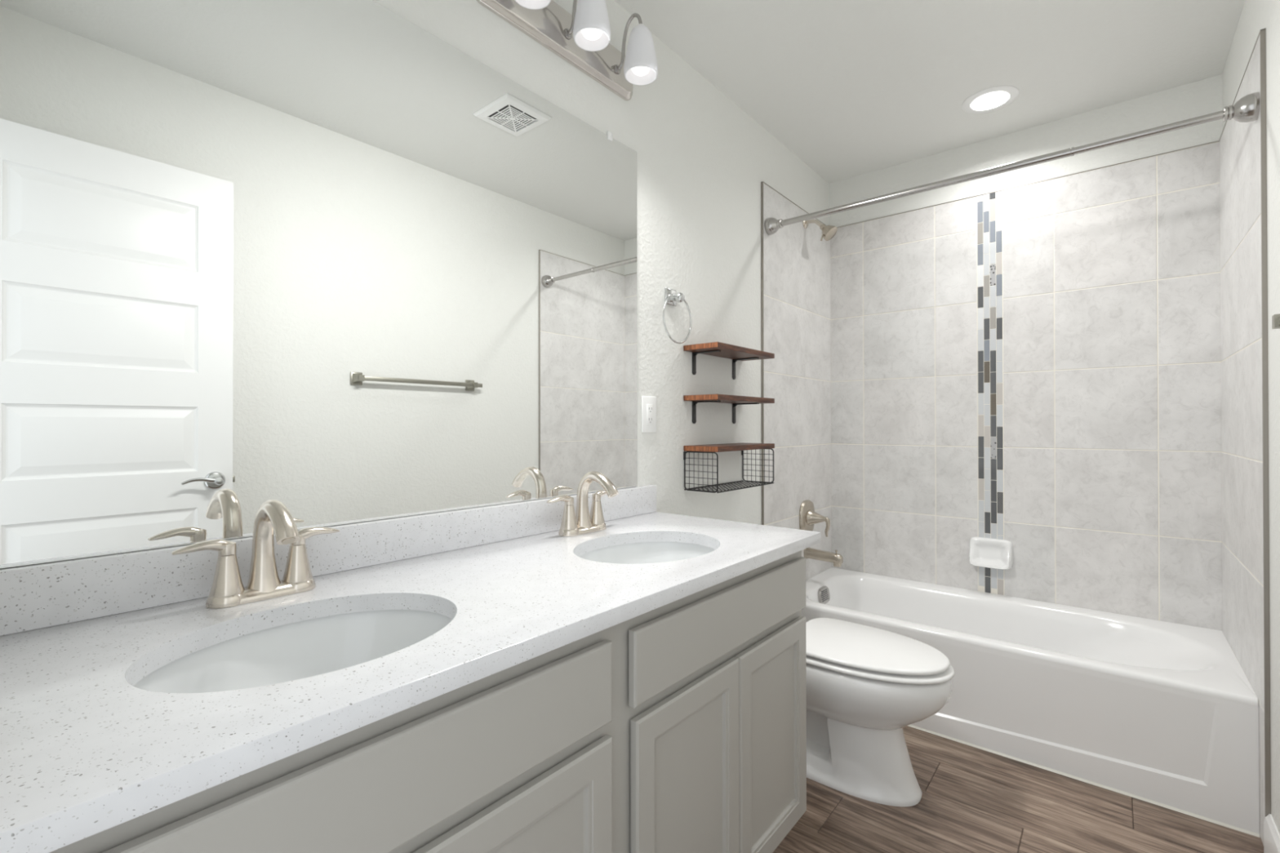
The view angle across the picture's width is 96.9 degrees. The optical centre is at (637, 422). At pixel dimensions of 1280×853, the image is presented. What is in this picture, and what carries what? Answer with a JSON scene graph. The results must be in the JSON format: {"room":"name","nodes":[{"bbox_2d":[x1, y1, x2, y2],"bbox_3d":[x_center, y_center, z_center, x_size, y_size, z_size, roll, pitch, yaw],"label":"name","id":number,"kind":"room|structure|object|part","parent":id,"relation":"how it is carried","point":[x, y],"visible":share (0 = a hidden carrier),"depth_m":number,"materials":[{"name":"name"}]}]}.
{"room":"bathroom","nodes":[
{"label":"bathroom","id":0,"kind":"room"},
{"bbox_2d":[0,0,831,580],"bbox_3d":[0.019,-0.075,1.976,0.131,2.508,3.366,0,0,40],"label":"wall","id":1,"kind":"structure","parent":0,"point":[709,176],"depth_m":2.21,"materials":[{"name":"white paint"}]},
{"bbox_2d":[0,0,637,568],"bbox_3d":[-0.470,-0.349,1.301,0.010,1.111,1.456,0,0,40],"label":"vanity mirror","id":2,"kind":"object","parent":1,"relation":"attached to","point":[327,260],"visible":1,"depth_m":1.06,"materials":[{"name":"silver mirror"}]},
{"bbox_2d":[0,484,656,635],"bbox_3d":[-0.439,0.252,1.321,0.026,0.088,1.532,0,0,40],"label":"backsplash","id":3,"kind":"structure","parent":1,"relation":"attached to","point":[43,595],"depth_m":0.99,"materials":[{"name":"white stone"}]},
{"bbox_2d":[475,0,657,101],"bbox_3d":[-0.151,-1.136,1.561,0.170,0.200,0.598,0,0,40],"label":"vanity light","id":4,"kind":"object","parent":1,"relation":"attached to","point":[581,38],"visible":1,"depth_m":1.59,"materials":[{"name":"white"}]},
{"bbox_3d":[-0.258,-1.109,1.379,0.102,0.142,0.102,0,0,40],"label":"lamp shade","id":5,"kind":"part","parent":4,"relation":"part of","materials":[{"name":"white glass"}]},
{"bbox_3d":[-0.160,-1.159,1.568,0.101,0.155,0.028,0,0,40],"label":"arm","id":6,"kind":"part","parent":4,"relation":"part of","materials":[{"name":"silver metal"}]},
{"bbox_3d":[-0.125,-1.103,1.538,0.064,0.120,0.064,0,0,40],"label":"bulb","id":7,"kind":"part","parent":4,"relation":"part of","materials":[{"name":"white glass"}]},
{"bbox_3d":[-0.125,-1.108,1.539,0.102,0.142,0.102,0,0,40],"label":"lamp shade","id":8,"kind":"part","parent":4,"relation":"part of","materials":[{"name":"white glass"}]},
{"bbox_3d":[-0.026,-1.158,1.727,0.101,0.155,0.028,0,0,40],"label":"arm","id":9,"kind":"part","parent":4,"relation":"part of","materials":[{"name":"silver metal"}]},
{"bbox_3d":[0.009,-1.108,1.698,0.102,0.142,0.102,0,0,40],"label":"lamp shade","id":10,"kind":"part","parent":4,"relation":"part of","materials":[{"name":"white glass"}]},
{"bbox_3d":[0.009,-1.103,1.698,0.064,0.120,0.064,0,0,40],"label":"bulb","id":11,"kind":"part","parent":4,"relation":"part of","materials":[{"name":"white glass"}]},
{"bbox_2d":[641,395,656,432],"bbox_3d":[0.039,-0.027,1.907,0.009,0.122,0.076,0,0,40],"label":"wall outlet","id":12,"kind":"object","parent":1,"relation":"attached to","point":[648,404],"visible":1,"depth_m":1.90,"materials":[{"name":"white plastic"}]},
{"bbox_2d":[646,404,653,424],"bbox_3d":[0.041,-0.027,1.905,0.004,0.068,0.033,0,0,40],"label":"receptacle","id":13,"kind":"object","parent":12,"relation":"attached to","point":[649,406],"depth_m":1.90,"materials":[{"name":"white plastic"}]},
{"bbox_2d":[662,287,691,343],"bbox_3d":[0.135,-0.373,1.983,0.062,0.197,0.167,0,0,40],"label":"towel ring","id":14,"kind":"object","parent":1,"relation":"attached to","point":[672,297],"visible":1,"depth_m":1.98,"materials":[{"name":"silver metal"}]},
{"bbox_3d":[0.135,-0.442,1.983,0.062,0.058,0.062,0,0,40],"label":"wall post","id":15,"kind":"part","parent":14,"relation":"part of","materials":[{"name":"silver metal"}]},
{"bbox_2d":[683,442,774,493],"bbox_3d":[0.360,0.166,2.182,0.147,0.163,0.432,0,0,40],"label":"shelf","id":16,"kind":"object","parent":1,"relation":"attached to","point":[710,448],"visible":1,"depth_m":2.10,"materials":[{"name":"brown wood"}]},
{"bbox_2d":[683,342,774,379],"bbox_3d":[0.360,-0.228,2.184,0.147,0.102,0.432,0,0,40],"label":"wall shelf","id":17,"kind":"object","parent":1,"relation":"attached to","point":[735,353],"visible":1,"depth_m":2.12,"materials":[{"name":"brown wood"}]},
{"bbox_2d":[683,394,774,423],"bbox_3d":[0.360,-0.046,2.183,0.147,0.102,0.432,0,0,40],"label":"wall shelf","id":18,"kind":"object","parent":1,"relation":"attached to","point":[735,400],"visible":1,"depth_m":2.10,"materials":[{"name":"brown wood"}]},
{"bbox_3d":[0.808,0.056,2.823,0.011,2.253,0.792,0,0,40],"label":"trim","id":19,"kind":"part","parent":1,"relation":"part of","materials":[{"name":"grey tile"}]},
{"bbox_3d":[0.809,0.058,2.824,0.010,2.250,0.789,0,0,40],"label":"panel","id":20,"kind":"part","parent":1,"relation":"part of","materials":[{"name":"grey tile"}]},
{"bbox_2d":[799,499,830,537],"bbox_3d":[0.895,0.479,2.820,0.124,0.176,0.164,0,0,40],"label":"shower valve","id":21,"kind":"object","parent":1,"relation":"attached to","point":[808,517],"visible":0.92,"depth_m":2.81,"materials":[{"name":"silver metal"}]},
{"bbox_3d":[0.903,0.500,2.814,0.104,0.126,0.080,0,0,40],"label":"lever","id":22,"kind":"part","parent":21,"relation":"part of","materials":[{"name":"silver metal"}]},
{"bbox_2d":[802,219,837,240],"bbox_3d":[0.904,-0.961,2.809,0.162,0.151,0.083,0,0,40],"label":"shower","id":23,"kind":"object","parent":1,"relation":"attached to","point":[828,232],"visible":0.97,"depth_m":2.78,"materials":[{"name":"silver metal"}]},
{"bbox_3d":[0.881,-0.990,2.833,0.090,0.052,0.017,0,0,40],"label":"arm","id":24,"kind":"part","parent":23,"relation":"part of","materials":[{"name":"silver metal"}]},
{"bbox_2d":[804,546,843,567],"bbox_3d":[0.918,0.660,2.801,0.182,0.077,0.056,0,0,40],"label":"tub spout","id":25,"kind":"object","parent":1,"relation":"attached to","point":[809,553],"visible":0.94,"depth_m":2.78,"materials":[{"name":"silver metal"}]},
{"bbox_2d":[764,91,1260,235],"bbox_3d":[1.164,-0.885,2.075,1.503,0.075,0.075,0,0,40],"label":"shower curtain rod","id":26,"kind":"object","parent":1,"relation":"attached to","point":[1246,109],"visible":1,"depth_m":1.89,"materials":[{"name":"grey metal"}]},
{"bbox_2d":[613,0,1244,183],"bbox_3d":[0.644,-1.382,1.458,1.764,0.100,3.366,0,0,40],"label":"ceiling","id":27,"kind":"structure","parent":0,"point":[852,88],"depth_m":2.08,"materials":[{"name":"white paint"}]},
{"bbox_2d":[961,85,1019,114],"bbox_3d":[1.450,-1.346,2.337,0.202,0.044,0.202,0,0,40],"label":"recessed light","id":28,"kind":"object","parent":27,"relation":"in","point":[995,98],"visible":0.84,"depth_m":2.36,"materials":[{"name":"white plastic"}]},
{"bbox_2d":[772,725,1263,852],"bbox_3d":[0.607,1.205,1.398,1.524,0.060,3.246,0,0,40],"label":"floor","id":29,"kind":"structure","parent":0,"point":[974,800],"depth_m":1.69,"materials":[{"name":"brown wood"}]},
{"bbox_2d":[48,550,806,852],"bbox_3d":[-0.240,0.749,1.126,0.572,0.850,1.488,0,0,40],"label":"vanity cabinet","id":30,"kind":"object","parent":29,"relation":"on","point":[679,726],"visible":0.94,"depth_m":0.88,"materials":[{"name":"grey paint"}]},
{"bbox_3d":[-0.272,0.421,0.656,0.015,0.131,0.705,0,0,40],"label":"drawer","id":31,"kind":"part","parent":30,"relation":"part of","materials":[{"name":"grey paint"}]},
{"bbox_2d":[0,484,820,852],"bbox_3d":[-0.222,0.266,1.139,0.592,0.118,1.532,0,0,40],"label":"countertop","id":32,"kind":"structure","parent":30,"relation":"on","point":[86,751],"depth_m":0.80,"materials":[{"name":"white stone"}]},
{"bbox_2d":[171,499,339,608],"bbox_3d":[-0.599,0.211,0.933,0.150,0.167,0.246,0,0,40],"label":"faucet","id":33,"kind":"object","parent":32,"relation":"on","point":[228,589],"visible":1,"depth_m":0.94,"materials":[{"name":"silver metal"}]},
{"bbox_3d":[-0.688,0.201,0.901,0.025,0.026,0.083,0,0,40],"label":"lever","id":34,"kind":"part","parent":33,"relation":"part of","materials":[{"name":"silver metal"}]},
{"bbox_3d":[-0.668,0.255,0.923,0.055,0.078,0.055,0,0,40],"label":"handle","id":35,"kind":"part","parent":33,"relation":"part of","materials":[{"name":"silver metal"}]},
{"bbox_3d":[-0.635,0.285,0.963,0.054,0.018,0.160,0,0,40],"label":"plate","id":36,"kind":"part","parent":33,"relation":"part of","materials":[{"name":"silver metal"}]},
{"bbox_3d":[-0.598,0.208,0.932,0.149,0.162,0.060,0,0,40],"label":"spout","id":37,"kind":"part","parent":33,"relation":"part of","materials":[{"name":"silver metal"}]},
{"bbox_3d":[-0.602,0.255,1.003,0.055,0.078,0.055,0,0,40],"label":"handle","id":38,"kind":"part","parent":33,"relation":"part of","materials":[{"name":"silver metal"}]},
{"bbox_3d":[-0.583,0.202,1.026,0.025,0.026,0.083,0,0,40],"label":"lever","id":39,"kind":"part","parent":33,"relation":"part of","materials":[{"name":"silver metal"}]},
{"bbox_2d":[133,609,452,693],"bbox_3d":[-0.452,0.402,0.796,0.364,0.158,0.453,0,0,40],"label":"sink","id":40,"kind":"object","parent":32,"relation":"in","point":[300,650],"visible":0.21,"depth_m":0.92,"materials":[{"name":"white ceramic"}]},
{"bbox_2d":[546,471,618,536],"bbox_3d":[-0.113,0.213,1.513,0.150,0.167,0.246,0,0,40],"label":"faucet","id":41,"kind":"object","parent":32,"relation":"on","point":[581,522],"visible":1,"depth_m":1.52,"materials":[{"name":"silver metal"}]},
{"bbox_3d":[-0.201,0.204,1.482,0.025,0.026,0.083,0,0,40],"label":"lever","id":42,"kind":"part","parent":41,"relation":"part of","materials":[{"name":"silver metal"}]},
{"bbox_3d":[-0.182,0.258,1.504,0.055,0.078,0.055,0,0,40],"label":"handle","id":43,"kind":"part","parent":41,"relation":"part of","materials":[{"name":"silver metal"}]},
{"bbox_3d":[-0.149,0.288,1.543,0.054,0.018,0.160,0,0,40],"label":"plate","id":44,"kind":"part","parent":41,"relation":"part of","materials":[{"name":"silver metal"}]},
{"bbox_3d":[-0.112,0.211,1.513,0.149,0.162,0.060,0,0,40],"label":"spout","id":45,"kind":"part","parent":41,"relation":"part of","materials":[{"name":"silver metal"}]},
{"bbox_3d":[-0.116,0.258,1.583,0.055,0.078,0.055,0,0,40],"label":"handle","id":46,"kind":"part","parent":41,"relation":"part of","materials":[{"name":"silver metal"}]},
{"bbox_3d":[-0.097,0.204,1.606,0.025,0.026,0.083,0,0,40],"label":"lever","id":47,"kind":"part","parent":41,"relation":"part of","materials":[{"name":"silver metal"}]},
{"bbox_2d":[578,542,715,564],"bbox_3d":[0.026,0.405,1.367,0.364,0.158,0.453,0,0,40],"label":"sink","id":48,"kind":"object","parent":32,"relation":"in","point":[641,553],"visible":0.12,"depth_m":1.54,"materials":[{"name":"white ceramic"}]},
{"bbox_3d":[-0.157,0.768,0.792,0.015,0.513,0.348,0,0,40],"label":"door","id":49,"kind":"part","parent":30,"relation":"part of","materials":[{"name":"grey paint"}]},
{"bbox_3d":[0.105,0.770,1.105,0.015,0.513,0.348,0,0,40],"label":"door","id":50,"kind":"part","parent":30,"relation":"part of","materials":[{"name":"grey paint"}]},
{"bbox_3d":[0.216,0.423,1.239,0.015,0.131,0.703,0,0,40],"label":"drawer","id":51,"kind":"part","parent":30,"relation":"part of","materials":[{"name":"grey paint"}]},
{"bbox_3d":[0.330,0.771,1.373,0.015,0.513,0.348,0,0,40],"label":"door","id":52,"kind":"part","parent":30,"relation":"part of","materials":[{"name":"grey paint"}]},
{"bbox_2d":[805,617,954,806],"bbox_3d":[0.637,0.817,1.972,0.820,0.722,0.406,0,0,40],"label":"toilet","id":53,"kind":"object","parent":29,"relation":"on","point":[865,684],"visible":0.54,"depth_m":1.77,"materials":[{"name":"white porcelain"},{"name":"white plastic"}]},
{"bbox_3d":[0.756,0.741,1.873,0.486,0.016,0.372,0,0,40],"label":"lid","id":54,"kind":"part","parent":53,"relation":"part of","materials":[{"name":"white plastic"}]},
{"bbox_3d":[0.758,0.764,1.870,0.503,0.016,0.380,0,0,40],"label":"seat","id":55,"kind":"part","parent":53,"relation":"part of","materials":[{"name":"white plastic"}]},
{"bbox_2d":[801,567,1259,837],"bbox_3d":[1.414,0.986,2.362,1.503,0.387,0.713,0,0,40],"label":"bathtub","id":56,"kind":"object","parent":29,"relation":"on","point":[1159,713],"visible":0.71,"depth_m":1.94,"materials":[{"name":"white ceramic"}]},
{"bbox_2d":[829,74,1222,631],"bbox_3d":[1.684,-0.073,2.691,1.524,2.508,0.131,0,0,40],"label":"wall","id":57,"kind":"structure","parent":0,"point":[1028,357],"depth_m":2.51,"materials":[{"name":"grey tile"}]},
{"bbox_2d":[968,537,1013,569],"bbox_3d":[1.622,0.605,2.614,0.173,0.132,0.062,0,0,40],"label":"soap dish","id":58,"kind":"object","parent":57,"relation":"attached to","point":[988,553],"visible":1,"depth_m":2.61,"materials":[{"name":"white ceramic"}]},
{"bbox_3d":[1.644,-1.070,2.650,1.504,0.003,0.011,0,0,40],"label":"tile trim","id":59,"kind":"part","parent":57,"relation":"part of","materials":[{"name":"grey tile"}]},
{"bbox_2d":[1218,0,1279,844],"bbox_3d":[1.271,-0.081,0.926,0.131,2.508,3.366,0,0,40],"label":"wall","id":60,"kind":"structure","parent":0,"point":[1250,152],"depth_m":1.65,"materials":[{"name":"white paint"}]},
{"bbox_2d":[1263,813,1279,852],"bbox_3d":[0.967,1.115,0.652,0.014,0.113,2.322,0,0,40],"label":"baseboard","id":61,"kind":"structure","parent":60,"relation":"attached to","point":[1271,834],"depth_m":1.50,"materials":[{"name":"white paint"}]},
{"bbox_2d":[1271,314,1279,328],"bbox_3d":[1.188,-0.215,0.962,0.062,0.060,0.683,0,0,40],"label":"towel bar","id":62,"kind":"object","parent":60,"relation":"attached to","point":[1276,317],"visible":1,"depth_m":1.20,"materials":[{"name":"silver metal"}]}
]}

